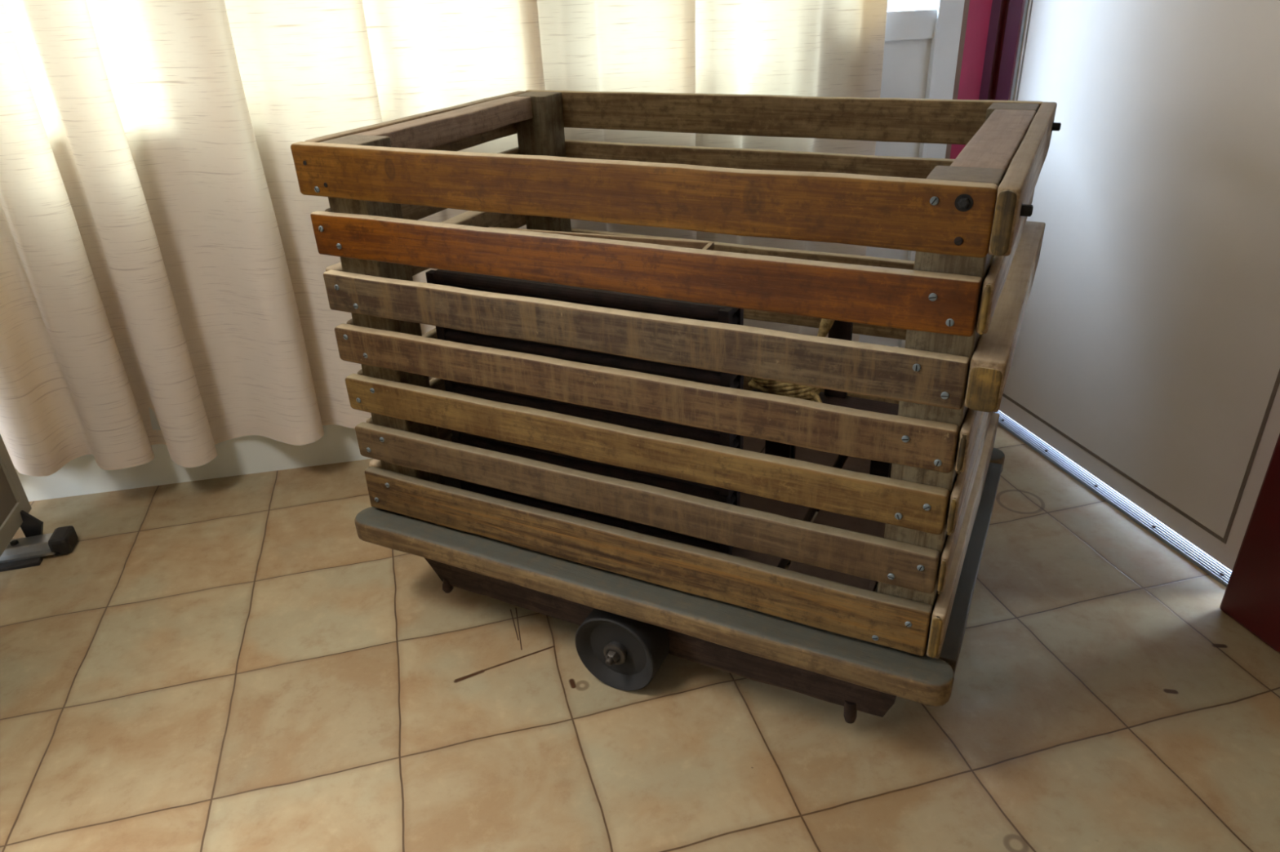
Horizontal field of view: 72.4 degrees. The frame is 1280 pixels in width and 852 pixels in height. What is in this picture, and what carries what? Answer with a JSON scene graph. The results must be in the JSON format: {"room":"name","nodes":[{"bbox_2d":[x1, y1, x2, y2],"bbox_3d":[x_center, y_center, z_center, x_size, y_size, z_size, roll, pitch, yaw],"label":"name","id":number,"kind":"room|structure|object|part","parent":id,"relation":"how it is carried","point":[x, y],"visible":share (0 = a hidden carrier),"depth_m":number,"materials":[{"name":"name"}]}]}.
{"room":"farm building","nodes":[
{"label":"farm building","id":0,"kind":"room"},
{"bbox_2d":[14,0,933,502],"bbox_3d":[-1.125,-1.025,1.853,4.309,2.760,0.180,-7,28,-9],"label":"wall","id":1,"kind":"structure","parent":0,"point":[246,455],"depth_m":2.32,"materials":[{"name":"white paint"}]},
{"bbox_2d":[0,0,888,476],"bbox_3d":[-1.092,-0.937,1.732,3.462,2.266,0.130,-7,28,-10],"label":"curtain","id":2,"kind":"object","parent":1,"relation":"hanging from","point":[158,250],"visible":0.56,"depth_m":2.01,"materials":[{"name":"fabric"}]},
{"bbox_2d":[858,0,964,349],"bbox_3d":[0.588,-1.099,2.124,0.441,2.280,0.040,-7,28,-9],"label":"door","id":3,"kind":"structure","parent":1,"relation":"in","point":[921,46],"depth_m":2.23,"materials":[{"name":"white paint"}]},
{"bbox_3d":[0.595,-0.587,2.394,0.343,0.882,0.012,-7,28,-9],"label":"panel","id":4,"kind":"part","parent":3,"relation":"part of","materials":[{"name":"white paint"}]},
{"bbox_2d":[0,423,1279,851],"bbox_3d":[-0.338,1.101,0.578,4.380,0.120,4.530,-9,28,-12],"label":"floor","id":5,"kind":"structure","parent":0,"point":[220,664],"depth_m":1.55,"materials":[{"name":"tile"}]},
{"bbox_2d":[0,434,78,572],"bbox_3d":[-1.409,-0.331,1.259,0.300,1.860,1.038,-9,28,-12],"label":"board","id":6,"kind":"object","parent":5,"relation":"on","point":[28,551],"visible":1,"depth_m":2.03,"materials":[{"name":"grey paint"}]},
{"bbox_3d":[-1.410,-0.360,1.244,0.090,1.794,1.038,-9,28,-12],"label":"frame","id":7,"kind":"part","parent":6,"relation":"part of","materials":[{"name":"grey paint"}]},
{"bbox_3d":[-1.508,0.291,2.036,0.258,0.024,0.042,-9,28,-12],"label":"foot rail","id":8,"kind":"part","parent":6,"relation":"part of","materials":[{"name":"metal"}]},
{"bbox_2d":[290,89,1061,724],"bbox_3d":[0.098,-0.096,1.691,1.141,0.940,0.799,11,30,24],"label":"cart","id":9,"kind":"object","parent":5,"relation":"on","point":[871,606],"visible":0.94,"depth_m":1.37,"materials":[{"name":"brown wood"}]},
{"bbox_3d":[-0.461,-0.160,1.611,0.086,0.710,0.087,11,30,24],"label":"corner post","id":10,"kind":"part","parent":9,"relation":"part of","materials":[{"name":"brown wood"}]},
{"bbox_3d":[-0.366,-0.583,1.699,0.056,0.047,0.498,11,30,24],"label":"rail","id":11,"kind":"part","parent":9,"relation":"part of","materials":[{"name":"brown wood"}]},
{"bbox_3d":[-0.210,-0.411,2.072,0.080,0.710,0.079,11,30,24],"label":"corner post","id":12,"kind":"part","parent":9,"relation":"part of","materials":[{"name":"brown wood"}]},
{"bbox_2d":[459,480,733,555],"bbox_3d":[-0.090,0.145,1.690,0.582,0.067,0.069,11,30,24],"label":"trough","id":13,"kind":"object","parent":9,"relation":"in","point":[590,516],"visible":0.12,"depth_m":1.66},
{"bbox_2d":[451,435,740,506],"bbox_3d":[-0.097,0.086,1.659,0.582,0.067,0.069,11,30,24],"label":"trough","id":14,"kind":"object","parent":13,"relation":"on","point":[734,499],"visible":0.34,"depth_m":1.60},
{"bbox_2d":[451,429,742,496],"bbox_3d":[-0.096,0.026,1.628,0.582,0.067,0.069,11,30,24],"label":"trough","id":15,"kind":"object","parent":14,"relation":"on","point":[456,433],"visible":0.11,"depth_m":1.59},
{"bbox_2d":[444,378,743,448],"bbox_3d":[-0.098,-0.033,1.596,0.582,0.067,0.069,11,30,24],"label":"trough","id":16,"kind":"object","parent":15,"relation":"on","point":[731,440],"visible":0.34,"depth_m":1.55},
{"bbox_2d":[451,340,743,389],"bbox_3d":[-0.102,-0.093,1.565,0.582,0.067,0.069,11,30,24],"label":"trough","id":17,"kind":"object","parent":16,"relation":"on","point":[738,381],"visible":0.03,"depth_m":1.46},
{"bbox_2d":[435,326,742,387],"bbox_3d":[-0.103,-0.152,1.534,0.582,0.067,0.069,11,30,24],"label":"trough","id":18,"kind":"object","parent":17,"relation":"on","point":[684,372],"visible":0.22,"depth_m":1.50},
{"bbox_2d":[425,268,743,325],"bbox_3d":[-0.109,-0.212,1.504,0.582,0.067,0.069,11,30,24],"label":"trough","id":19,"kind":"object","parent":18,"relation":"on","point":[594,297],"visible":0.39,"depth_m":1.45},
{"bbox_2d":[488,226,714,249],"bbox_3d":[-0.100,-0.114,1.723,0.466,0.497,0.150,8,29,19],"label":"wooden box","id":20,"kind":"object","parent":9,"relation":"on","point":[675,242],"visible":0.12,"depth_m":1.64,"materials":[{"name":"brown wood"}]},
{"bbox_2d":[751,388,898,479],"bbox_3d":[0.357,0.037,1.723,0.288,0.198,0.072,11,30,24],"label":"bench","id":21,"kind":"object","parent":9,"relation":"on","point":[878,468],"visible":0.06,"depth_m":1.67,"materials":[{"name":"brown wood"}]},
{"bbox_3d":[0.276,0.038,1.747,0.051,0.180,0.012,11,30,24],"label":"leg","id":22,"kind":"part","parent":21,"relation":"part of","materials":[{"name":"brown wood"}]},
{"bbox_2d":[747,318,835,402],"bbox_3d":[0.292,-0.121,1.649,0.184,0.211,0.069,16,33,31],"label":"bundle","id":23,"kind":"object","parent":21,"relation":"on","point":[789,389],"visible":0.5,"depth_m":1.65,"materials":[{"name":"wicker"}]},
{"bbox_3d":[0.291,0.024,1.774,0.051,0.180,0.012,11,30,24],"label":"leg","id":24,"kind":"part","parent":21,"relation":"part of","materials":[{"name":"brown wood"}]},
{"bbox_3d":[0.354,-0.042,1.682,0.288,0.018,0.072,11,30,24],"label":"seat","id":25,"kind":"part","parent":21,"relation":"part of","materials":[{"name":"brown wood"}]},
{"bbox_2d":[824,320,853,398],"bbox_3d":[0.374,-0.158,1.638,0.042,0.225,0.015,11,30,24],"label":"board","id":26,"kind":"object","parent":21,"relation":"on","point":[840,330],"visible":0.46,"depth_m":1.62,"materials":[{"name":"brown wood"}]},
{"bbox_3d":[0.458,0.073,1.666,0.036,0.180,0.012,11,30,24],"label":"leg","id":27,"kind":"part","parent":21,"relation":"part of","materials":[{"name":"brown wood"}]},
{"bbox_3d":[0.473,0.059,1.692,0.036,0.180,0.012,11,30,24],"label":"leg","id":28,"kind":"part","parent":21,"relation":"part of","materials":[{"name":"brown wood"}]},
{"bbox_3d":[0.407,0.008,1.224,0.086,0.710,0.086,11,30,24],"label":"corner post","id":29,"kind":"part","parent":9,"relation":"part of","materials":[{"name":"brown wood"}]},
{"bbox_3d":[0.529,-0.412,1.298,0.068,0.041,0.498,11,30,24],"label":"rail","id":30,"kind":"part","parent":9,"relation":"part of","materials":[{"name":"brown wood"}]},
{"bbox_3d":[0.661,-0.242,1.683,0.082,0.710,0.079,11,30,24],"label":"corner post","id":31,"kind":"part","parent":9,"relation":"part of","materials":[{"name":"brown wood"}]},
{"bbox_2d":[993,409,1231,586],"bbox_3d":[1.125,0.140,2.169,0.052,0.008,0.942,-9,28,-12],"label":"threshold","id":32,"kind":"object","parent":5,"relation":"on","point":[1189,551],"visible":0.85,"depth_m":2.08,"materials":[{"name":"metal"}]},
{"bbox_3d":[1.529,-0.373,0.407,0.180,2.760,4.560,-9,28,-12],"label":"wall","id":33,"kind":"structure","parent":0,"visible":0},
{"bbox_2d":[945,0,1028,159],"bbox_3d":[0.884,-1.078,2.161,0.151,2.190,0.049,9,30,21],"label":"trim","id":34,"kind":"structure","parent":33,"relation":"attached to","point":[992,31],"depth_m":2.22,"materials":[{"name":"paint"}]},
{"bbox_3d":[0.850,-1.085,2.175,0.063,2.190,0.009,-8,28,-11],"label":"casing","id":35,"kind":"part","parent":34,"relation":"part of","materials":[{"name":"paint"}]},
{"bbox_3d":[0.893,-1.085,2.173,0.023,2.190,0.009,22,36,38],"label":"casing","id":36,"kind":"part","parent":34,"relation":"part of","materials":[{"name":"purple paint"}]},
{"bbox_3d":[0.905,-1.083,2.168,0.015,2.190,0.009,-6,28,-7],"label":"moulding","id":37,"kind":"part","parent":34,"relation":"part of","materials":[{"name":"red paint"}]},
{"bbox_3d":[0.919,-1.080,2.161,0.009,2.190,0.014,-12,29,-18],"label":"moulding","id":38,"kind":"part","parent":34,"relation":"part of","materials":[{"name":"red paint"}]},
{"bbox_3d":[0.926,-1.069,2.139,0.023,2.190,0.035,-9,28,-12],"label":"moulding","id":39,"kind":"part","parent":34,"relation":"part of","materials":[{"name":"purple paint"}]},
{"bbox_2d":[998,0,1279,570],"bbox_3d":[1.086,-0.833,1.718,0.031,2.108,0.981,-9,28,-12],"label":"door","id":40,"kind":"structure","parent":33,"relation":"in","point":[1147,353],"depth_m":1.87,"materials":[{"name":"grey paint"}]},
{"bbox_2d":[1219,433,1279,653],"bbox_3d":[1.195,-0.554,1.135,0.096,2.190,0.264,-9,28,-12],"label":"trim","id":41,"kind":"structure","parent":33,"relation":"attached to","point":[1251,596],"depth_m":1.64,"materials":[{"name":"red paint"}]}
]}

